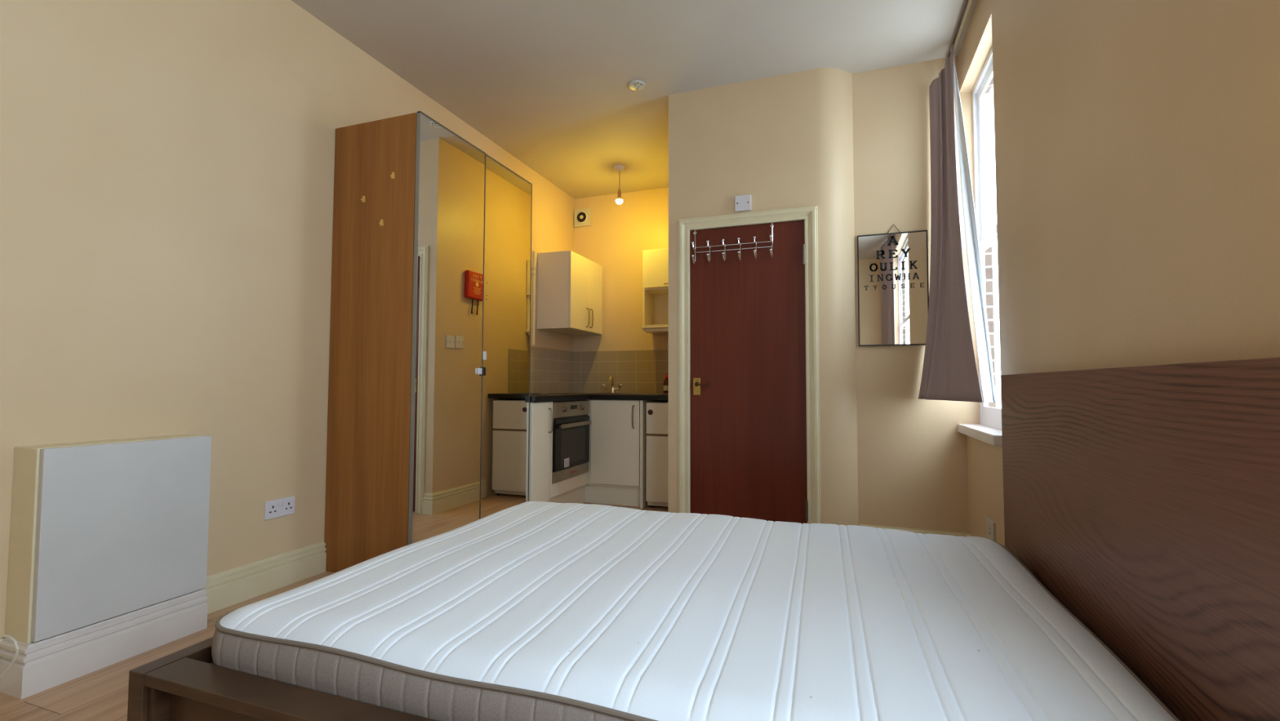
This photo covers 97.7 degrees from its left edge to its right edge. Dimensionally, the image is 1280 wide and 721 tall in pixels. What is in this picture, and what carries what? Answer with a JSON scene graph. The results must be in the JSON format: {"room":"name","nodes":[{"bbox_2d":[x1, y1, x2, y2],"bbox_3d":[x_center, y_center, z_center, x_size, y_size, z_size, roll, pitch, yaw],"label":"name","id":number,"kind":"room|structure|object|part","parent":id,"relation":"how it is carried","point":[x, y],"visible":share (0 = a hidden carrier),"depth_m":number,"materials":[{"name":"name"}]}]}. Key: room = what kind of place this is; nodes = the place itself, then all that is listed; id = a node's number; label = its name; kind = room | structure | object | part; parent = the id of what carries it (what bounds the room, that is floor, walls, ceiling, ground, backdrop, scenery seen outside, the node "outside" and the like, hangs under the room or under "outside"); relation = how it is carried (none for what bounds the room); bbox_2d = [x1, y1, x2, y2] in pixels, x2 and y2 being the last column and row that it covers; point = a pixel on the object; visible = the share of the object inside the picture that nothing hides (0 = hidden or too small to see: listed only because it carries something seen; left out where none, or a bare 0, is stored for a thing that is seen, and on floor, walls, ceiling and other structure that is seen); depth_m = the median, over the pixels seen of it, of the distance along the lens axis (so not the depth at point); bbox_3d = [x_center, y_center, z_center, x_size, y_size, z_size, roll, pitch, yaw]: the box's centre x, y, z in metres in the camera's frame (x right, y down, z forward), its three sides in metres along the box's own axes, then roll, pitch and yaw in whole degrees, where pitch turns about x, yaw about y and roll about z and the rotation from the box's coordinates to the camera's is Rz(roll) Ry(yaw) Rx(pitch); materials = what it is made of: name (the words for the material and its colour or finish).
{"room":"studio apartment","nodes":[
{"label":"studio apartment","id":0,"kind":"room"},
{"bbox_2d":[0,0,573,637],"bbox_3d":[-1.946,-0.371,2.443,0.150,2.908,7.350,-1,-3,20],"label":"wall","id":1,"kind":"structure","parent":0,"point":[167,166],"depth_m":2.35,"materials":[{"name":"beige paint"}]},
{"bbox_2d":[204,541,326,613],"bbox_3d":[-1.773,1.015,2.622,0.022,0.155,0.676,-1,-3,20],"label":"baseboard","id":2,"kind":"structure","parent":1,"relation":"attached to","point":[230,587],"depth_m":2.62,"materials":[{"name":"white wood"}]},
{"bbox_2d":[264,495,294,519],"bbox_3d":[-1.748,0.716,2.716,0.013,0.086,0.152,-1,-3,20],"label":"double socket","id":3,"kind":"object","parent":1,"relation":"attached to","point":[273,508],"visible":1,"depth_m":2.71,"materials":[{"name":"white plastic"}]},
{"bbox_2d":[531,251,536,345],"bbox_3d":[-0.946,-0.550,4.942,0.051,0.830,0.037,-1,-3,20],"label":"pipe","id":4,"kind":"object","parent":1,"relation":"attached to","point":[533,274],"visible":0.92,"depth_m":4.93,"materials":[{"name":"beige plastic"}]},
{"bbox_2d":[537,250,602,335],"bbox_3d":[-0.632,-0.617,5.339,0.372,0.690,0.722,-1,-3,20],"label":"upper cabinet","id":5,"kind":"object","parent":1,"relation":"attached to","point":[570,284],"visible":1,"depth_m":5.04,"materials":[{"name":"beige laminate"}]},
{"bbox_3d":[-0.562,-0.626,5.121,0.018,0.686,0.355,-1,-3,20],"label":"door","id":6,"kind":"part","parent":5,"relation":"part of","materials":[{"name":"beige laminate"}]},
{"bbox_3d":[-0.488,-0.403,5.239,0.038,0.186,0.011,-1,-3,20],"label":"handle","id":7,"kind":"part","parent":5,"relation":"part of","materials":[{"name":"metal"}]},
{"bbox_3d":[-0.461,-0.400,5.314,0.038,0.186,0.011,-1,-3,20],"label":"handle","id":8,"kind":"part","parent":5,"relation":"part of","materials":[{"name":"metal"}]},
{"bbox_3d":[-0.443,-0.612,5.450,0.018,0.686,0.340,-1,-3,20],"label":"door","id":9,"kind":"part","parent":5,"relation":"part of","materials":[{"name":"beige laminate"}]},
{"bbox_2d":[529,346,668,393],"bbox_3d":[-0.266,0.073,4.638,1.522,0.418,1.750,-1,-3,20],"label":"backsplash","id":10,"kind":"structure","parent":1,"relation":"attached to","point":[552,371],"depth_m":5.49,"materials":[{"name":"brown tile"}]},
{"bbox_2d":[0,502,668,720],"bbox_3d":[-0.267,1.120,1.774,3.727,0.120,7.350,-1,-3,20],"label":"floor","id":11,"kind":"structure","parent":0,"point":[101,694],"depth_m":1.78,"materials":[{"name":"laminate"}]},
{"bbox_2d":[0,634,19,679],"bbox_3d":[-2.013,0.948,1.693,0.222,0.204,0.079,1,-3,-24],"label":"cable","id":12,"kind":"object","parent":11,"relation":"on","point":[10,637],"visible":1,"depth_m":1.71,"materials":[{"name":"beige plastic"}]},
{"bbox_2d":[0,434,211,698],"bbox_3d":[-1.911,0.681,2.039,0.165,0.772,0.542,-1,-3,20],"label":"radiator cover","id":13,"kind":"object","parent":11,"relation":"on","point":[108,565],"visible":0.98,"depth_m":1.94,"materials":[{"name":"white paint"}]},
{"bbox_3d":[-1.911,0.989,2.026,0.165,0.155,0.542,-1,-3,20],"label":"skirting","id":14,"kind":"part","parent":13,"relation":"part of","materials":[{"name":"white paint"}]},
{"bbox_2d":[324,111,532,572],"bbox_3d":[-1.199,-0.060,3.412,0.590,2.376,1.103,-1,-3,20],"label":"wardrobe","id":15,"kind":"object","parent":11,"relation":"on","point":[428,414],"visible":0.81,"depth_m":2.96,"materials":[{"name":"brown wood"}]},
{"bbox_2d":[360,195,365,202],"bbox_3d":[-1.462,-0.852,2.945,0.022,0.034,0.021,-1,-3,20],"label":"hook","id":16,"kind":"object","parent":15,"relation":"attached to","point":[363,200],"visible":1,"depth_m":2.95,"materials":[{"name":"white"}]},
{"bbox_2d":[378,218,383,226],"bbox_3d":[-1.345,-0.717,2.897,0.022,0.034,0.021,-1,-3,20],"label":"hook","id":17,"kind":"object","parent":15,"relation":"attached to","point":[381,224],"visible":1,"depth_m":2.90,"materials":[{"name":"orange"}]},
{"bbox_2d":[390,172,395,178],"bbox_3d":[-1.280,-0.957,2.884,0.022,0.034,0.021,-1,-3,20],"label":"hook","id":18,"kind":"object","parent":15,"relation":"attached to","point":[393,176],"visible":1,"depth_m":2.89,"materials":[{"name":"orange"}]},
{"bbox_3d":[-1.039,-0.095,3.066,0.022,2.327,0.554,-1,-3,20],"label":"door","id":19,"kind":"part","parent":15,"relation":"part of","materials":[{"name":"silver metal"}]},
{"bbox_3d":[-1.038,-0.095,3.065,0.016,2.313,0.546,-1,-3,20],"label":"mirror panel","id":20,"kind":"part","parent":15,"relation":"part of","materials":[{"name":"clear glass"}]},
{"bbox_3d":[-0.854,-0.072,3.585,0.016,2.313,0.536,-1,-3,20],"label":"mirror panel","id":21,"kind":"part","parent":15,"relation":"part of","materials":[{"name":"clear glass"}]},
{"bbox_3d":[-0.855,-0.072,3.585,0.022,2.327,0.544,-1,-3,20],"label":"door","id":22,"kind":"part","parent":15,"relation":"part of","materials":[{"name":"silver metal"}]},
{"bbox_2d":[528,401,553,501],"bbox_3d":[-0.952,0.726,4.011,0.633,0.859,0.245,-1,-3,20],"label":"base cabinet","id":23,"kind":"object","parent":11,"relation":"on","point":[540,412],"visible":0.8,"depth_m":3.90,"materials":[{"name":"beige laminate"}]},
{"bbox_3d":[-0.639,0.431,4.012,0.040,0.181,0.011,-1,-3,20],"label":"handle","id":24,"kind":"part","parent":23,"relation":"part of","materials":[{"name":"metal"}]},
{"bbox_2d":[545,399,589,503],"bbox_3d":[-0.810,0.746,4.461,0.594,0.859,0.694,-1,-3,20],"label":"base cabinet","id":25,"kind":"object","parent":11,"relation":"on","point":[571,490],"visible":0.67,"depth_m":4.32,"materials":[{"name":"beige laminate"}]},
{"bbox_3d":[-0.546,0.958,4.340,0.020,0.097,0.599,-1,-3,20],"label":"panel","id":26,"kind":"part","parent":25,"relation":"part of","materials":[{"name":"beige laminate"}]},
{"bbox_2d":[551,400,591,483],"bbox_3d":[-0.764,0.614,4.434,0.589,0.593,0.595,-1,-3,20],"label":"oven","id":27,"kind":"object","parent":25,"relation":"in","point":[571,422],"visible":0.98,"depth_m":4.29,"materials":[{"name":"black metal"}]},
{"bbox_3d":[-0.557,0.368,4.209,0.026,0.048,0.048,-1,-3,20],"label":"knob","id":28,"kind":"part","parent":27,"relation":"part of","materials":[{"name":"metal"}]},
{"bbox_3d":[-0.526,0.632,4.348,0.019,0.378,0.591,-1,-3,20],"label":"oven door","id":29,"kind":"part","parent":27,"relation":"part of","materials":[{"name":"black glass"}]},
{"bbox_3d":[-0.526,0.376,4.359,0.017,0.114,0.591,-1,-3,20],"label":"control panel","id":30,"kind":"part","parent":27,"relation":"part of","materials":[{"name":"metal"}]},
{"bbox_3d":[-0.499,0.496,4.352,0.032,0.030,0.510,-1,-3,20],"label":"door handle","id":31,"kind":"part","parent":27,"relation":"part of","materials":[{"name":"metal"}]},
{"bbox_3d":[-0.454,0.381,4.495,0.026,0.048,0.048,-1,-3,20],"label":"knob","id":32,"kind":"part","parent":27,"relation":"part of","materials":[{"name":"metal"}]},
{"bbox_2d":[584,399,639,506],"bbox_3d":[-0.355,0.773,5.057,1.050,0.859,0.925,-1,-3,20],"label":"base cabinet","id":33,"kind":"object","parent":11,"relation":"on","point":[614,463],"visible":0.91,"depth_m":4.57,"materials":[{"name":"beige laminate"}]},
{"bbox_3d":[-0.404,0.680,4.658,0.040,0.709,0.016,-1,-3,20],"label":"corner post","id":34,"kind":"part","parent":33,"relation":"part of","materials":[{"name":"beige laminate"}]},
{"bbox_2d":[529,392,668,402],"bbox_3d":[-0.275,0.302,4.604,1.504,0.040,1.783,-1,-3,20],"label":"countertop","id":35,"kind":"structure","parent":33,"relation":"on","point":[533,398],"depth_m":4.46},
{"bbox_2d":[529,392,580,395],"bbox_3d":[-0.829,0.269,4.465,0.500,0.011,0.580,-1,-3,20],"label":"cooktop","id":36,"kind":"object","parent":35,"relation":"in","point":[531,393],"visible":0.63,"depth_m":4.27,"materials":[{"name":"metal"}]},
{"bbox_2d":[601,374,622,392],"bbox_3d":[-0.256,0.220,5.239,0.155,0.166,0.192,1,-3,-27],"label":"tap","id":37,"kind":"object","parent":35,"relation":"on","point":[612,388],"visible":0.97,"depth_m":5.25,"materials":[{"name":"silver metal"}]},
{"bbox_3d":[-0.266,0.195,5.204,0.025,0.118,0.160,0,-3,7],"label":"spout","id":38,"kind":"part","parent":37,"relation":"part of","materials":[{"name":"silver metal"}]},
{"bbox_2d":[580,392,668,395],"bbox_3d":[-0.110,0.373,5.000,0.790,0.164,0.580,-1,-3,20],"label":"sink","id":39,"kind":"object","parent":35,"relation":"in","point":[655,393],"visible":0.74,"depth_m":4.82,"materials":[{"name":"metal"}]},
{"bbox_2d":[663,373,668,393],"bbox_3d":[0.245,0.214,5.145,0.060,0.185,0.061,-1,-3,20],"label":"dish soap bottle","id":40,"kind":"object","parent":39,"relation":"on","point":[666,380],"visible":0.87,"depth_m":5.12,"materials":[{"name":"red"}]},
{"bbox_3d":[-0.054,0.454,4.492,0.011,0.191,0.040,-1,-3,20],"label":"handle","id":41,"kind":"part","parent":33,"relation":"part of","materials":[{"name":"metal"}]},
{"bbox_2d":[640,400,665,508],"bbox_3d":[0.160,0.767,4.891,0.024,0.859,0.888,-1,-3,20],"label":"end panel","id":42,"kind":"object","parent":11,"relation":"on","point":[643,502],"visible":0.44,"depth_m":4.49,"materials":[{"name":"beige laminate"}]},
{"bbox_2d":[645,400,668,507],"bbox_3d":[0.316,0.765,4.667,0.363,0.845,0.586,-1,-3,20],"label":"freezer","id":43,"kind":"object","parent":11,"relation":"on","point":[657,411],"visible":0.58,"depth_m":4.42,"materials":[{"name":"metal"}]},
{"bbox_3d":[0.223,0.859,4.404,0.363,0.523,0.036,-1,-3,20],"label":"door","id":44,"kind":"part","parent":43,"relation":"part of","materials":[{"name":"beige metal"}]},
{"bbox_3d":[0.224,0.459,4.422,0.363,0.250,0.036,-1,-3,20],"label":"door","id":45,"kind":"part","parent":43,"relation":"part of","materials":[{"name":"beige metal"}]},
{"bbox_2d":[127,356,1279,720],"bbox_3d":[0.147,0.548,1.785,2.269,1.026,1.778,-1,-3,20],"label":"frame","id":46,"kind":"object","parent":11,"relation":"on","point":[1144,500],"visible":0.32,"depth_m":1.17,"materials":[{"name":"brown wood"}]},
{"bbox_3d":[-0.896,0.924,2.148,0.052,0.300,1.768,-1,-3,20],"label":"footboard","id":47,"kind":"part","parent":46,"relation":"part of","materials":[{"name":"brown wood"}]},
{"bbox_3d":[-0.132,0.880,0.995,2.163,0.252,0.020,-1,-3,20],"label":"rail panel","id":48,"kind":"part","parent":46,"relation":"part of","materials":[{"name":"brown wood"}]},
{"bbox_3d":[-0.135,0.741,0.992,2.163,0.027,0.089,-1,-3,20],"label":"rail","id":49,"kind":"part","parent":46,"relation":"part of","materials":[{"name":"brown wood"}]},
{"bbox_2d":[211,501,1179,720],"bbox_3d":[0.140,0.716,1.780,2.099,0.149,1.577,-1,-3,20],"label":"mattress","id":50,"kind":"object","parent":46,"relation":"on","point":[529,611],"visible":0.97,"depth_m":1.33,"materials":[{"name":"white fabric"}]},
{"bbox_3d":[1.190,0.534,1.409,0.052,1.026,1.773,-1,-3,20],"label":"headboard","id":51,"kind":"part","parent":46,"relation":"part of","materials":[{"name":"brown wood"}]},
{"bbox_2d":[573,186,668,351],"bbox_3d":[0.112,-0.231,5.526,1.642,2.908,0.150,-1,-3,20],"label":"wall","id":52,"kind":"structure","parent":0,"point":[617,236],"depth_m":5.58,"materials":[{"name":"beige paint"}]},
{"bbox_2d":[573,208,591,227],"bbox_3d":[-0.594,-1.467,5.733,0.182,0.182,0.043,-1,-3,20],"label":"fan","id":53,"kind":"object","parent":52,"relation":"attached to","point":[582,217],"visible":1,"depth_m":5.72,"materials":[{"name":"white plastic"}]},
{"bbox_2d":[641,248,668,334],"bbox_3d":[0.374,-0.644,5.193,0.660,0.762,0.330,-1,-3,20],"label":"upper cabinet","id":54,"kind":"object","parent":52,"relation":"attached to","point":[655,261],"visible":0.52,"depth_m":5.17,"materials":[{"name":"beige laminate"}]},
{"bbox_2d":[641,324,668,334],"bbox_3d":[0.378,-0.292,5.191,0.660,0.060,0.303,-1,-3,20],"label":"open shelf","id":55,"kind":"object","parent":54,"relation":"attached to","point":[649,328],"depth_m":5.14,"materials":[{"name":"beige laminate"}]},
{"bbox_3d":[0.341,-0.851,5.082,0.640,0.354,0.017,-1,-3,20],"label":"door","id":56,"kind":"part","parent":54,"relation":"part of","materials":[{"name":"beige laminate"}]},
{"bbox_2d":[291,0,993,198],"bbox_3d":[-0.259,-1.905,1.906,3.727,0.120,7.350,-1,-3,20],"label":"ceiling","id":57,"kind":"structure","parent":0,"point":[546,82],"depth_m":3.25,"materials":[{"name":"white paint"}]},
{"bbox_2d":[613,164,624,204],"bbox_3d":[-0.182,-1.545,4.936,0.096,0.335,0.096,-1,-3,20],"label":"pendant light","id":58,"kind":"object","parent":57,"relation":"hanging from","point":[619,168],"visible":1,"depth_m":4.92,"materials":[{"name":"white plastic"}]},
{"bbox_3d":[-0.182,-1.395,4.929,0.060,0.036,0.060,-1,-3,20],"label":"bulb","id":59,"kind":"part","parent":58,"relation":"part of","materials":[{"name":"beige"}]},
{"bbox_2d":[627,80,644,90],"bbox_3d":[-0.021,-1.764,3.590,0.110,0.013,0.110,-1,-3,20],"label":"smoke detector","id":60,"kind":"object","parent":57,"relation":"attached to","point":[636,85],"visible":1,"depth_m":3.58,"materials":[{"name":"beige plastic"}]},
{"bbox_2d":[946,0,972,57],"bbox_3d":[1.630,-1.787,2.764,0.033,0.030,1.050,-1,-3,20],"label":"rail","id":61,"kind":"object","parent":57,"relation":"attached to","point":[967,4],"visible":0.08,"depth_m":2.95,"materials":[{"name":"brown"}]},
{"bbox_2d":[918,44,995,402],"bbox_3d":[1.674,-0.775,2.969,0.170,1.972,0.639,0,-2,-2],"label":"curtain","id":62,"kind":"object","parent":61,"relation":"hanging from","point":[949,371],"visible":1,"depth_m":3.06,"materials":[{"name":"grey fabric"}]},
{"bbox_2d":[668,67,858,525],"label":"wall","id":63,"kind":"structure","parent":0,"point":[784,141],"depth_m":3.43,"materials":[{"name":"beige paint"}]},
{"bbox_2d":[734,194,751,212],"bbox_3d":[0.646,-0.985,3.507,0.098,0.097,0.023,-1,-3,20],"label":"blank plate","id":64,"kind":"object","parent":63,"relation":"attached to","point":[743,202],"visible":1,"depth_m":3.50,"materials":[{"name":"white plastic"}]},
{"bbox_2d":[678,205,821,524],"bbox_3d":[0.670,0.107,3.498,0.866,2.060,0.171,-1,-3,20],"label":"door","id":65,"kind":"structure","parent":63,"relation":"attached to","point":[749,427],"depth_m":3.46,"materials":[{"name":"red wood"}]},
{"bbox_3d":[0.363,0.166,3.570,0.043,0.110,0.007,-1,-3,20],"label":"handle","id":66,"kind":"part","parent":65,"relation":"part of","materials":[{"name":"gold metal"}]},
{"bbox_3d":[0.387,0.152,3.521,0.104,0.018,0.038,-2,-3,40],"label":"lever","id":67,"kind":"part","parent":65,"relation":"part of","materials":[{"name":"brown metal"}]},
{"bbox_2d":[691,222,773,263],"bbox_3d":[0.583,-0.736,3.517,0.510,0.230,0.098,-1,-3,20],"label":"hook rack","id":68,"kind":"object","parent":65,"relation":"hanging from","point":[771,226],"visible":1,"depth_m":3.50,"materials":[{"name":"silver metal"}]},
{"bbox_3d":[0.584,-0.729,3.519,0.486,0.006,0.006,-1,-3,20],"label":"rail","id":69,"kind":"part","parent":68,"relation":"part of","materials":[{"name":"silver metal"}]},
{"bbox_3d":[0.584,-0.697,3.518,0.486,0.006,0.006,-1,-3,20],"label":"rail","id":70,"kind":"part","parent":68,"relation":"part of","materials":[{"name":"silver metal"}]},
{"bbox_2d":[852,55,979,533],"bbox_3d":[1.656,-0.321,3.349,0.685,2.908,0.150,-1,-3,20],"label":"wall","id":71,"kind":"structure","parent":0,"point":[912,454],"depth_m":3.31,"materials":[{"name":"beige paint"}]},
{"bbox_2d":[857,224,928,346],"bbox_3d":[1.500,-0.451,3.321,0.384,0.725,0.014,-1,-3,20],"label":"wall mirror","id":72,"kind":"object","parent":71,"relation":"attached to","point":[893,278],"visible":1,"depth_m":3.32,"materials":[{"name":"silver glass"}]},
{"bbox_2d":[860,524,971,536],"bbox_3d":[1.429,1.032,2.812,0.568,0.155,0.900,-1,-3,20],"label":"baseboard","id":73,"kind":"structure","parent":71,"relation":"attached to","point":[919,531],"depth_m":3.21,"materials":[{"name":"white wood"}]},
{"bbox_2d":[984,75,995,407],"bbox_3d":[1.038,-0.445,0.562,0.035,2.908,5.820,-1,-3,20],"label":"wall","id":74,"kind":"structure","parent":0,"point":[988,252],"depth_m":3.13,"materials":[{"name":"brick"}]},
{"bbox_2d":[982,93,992,247],"bbox_3d":[1.960,-1.075,3.158,0.035,0.880,0.008,-1,-3,20],"label":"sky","id":75,"kind":"structure","parent":74,"relation":"attached to","point":[987,164],"depth_m":3.15,"materials":[{"name":"white paint"}]},
{"bbox_2d":[958,0,1279,546],"bbox_3d":[0.930,-0.447,0.521,0.075,2.908,5.670,-1,-3,20],"label":"wall","id":76,"kind":"structure","parent":0,"point":[1137,142],"depth_m":1.36,"materials":[{"name":"beige paint"}]},
{"bbox_2d":[957,46,1002,446],"bbox_3d":[1.746,-0.590,2.825,0.150,1.960,0.798,-1,-3,20],"label":"window","id":77,"kind":"structure","parent":76,"relation":"in","point":[988,430],"depth_m":3.11,"materials":[{"name":"white paint"}]},
{"bbox_3d":[1.726,0.365,2.789,0.113,0.048,0.798,-1,-3,20],"label":"sill","id":78,"kind":"part","parent":77,"relation":"part of","materials":[{"name":"white paint"}]},
{"bbox_3d":[1.808,-0.610,2.830,0.038,1.920,0.748,-1,-3,20],"label":"frame","id":79,"kind":"part","parent":77,"relation":"part of","materials":[{"name":"white paint"}]},
{"bbox_3d":[1.817,-1.082,2.848,0.013,0.915,0.688,-1,-3,20],"label":"sash","id":80,"kind":"part","parent":77,"relation":"part of","materials":[{"name":"white paint"}]},
{"bbox_3d":[1.799,-0.177,2.814,0.015,0.995,0.688,-1,-3,20],"label":"sash","id":81,"kind":"part","parent":77,"relation":"part of","materials":[{"name":"white paint"}]},
{"bbox_2d":[986,516,995,542],"bbox_3d":[1.669,0.811,2.661,0.010,0.105,0.140,-1,-3,20],"label":"socket","id":82,"kind":"object","parent":76,"relation":"attached to","point":[990,525],"visible":0.83,"depth_m":2.64,"materials":[{"name":"beige plastic"}]}
]}

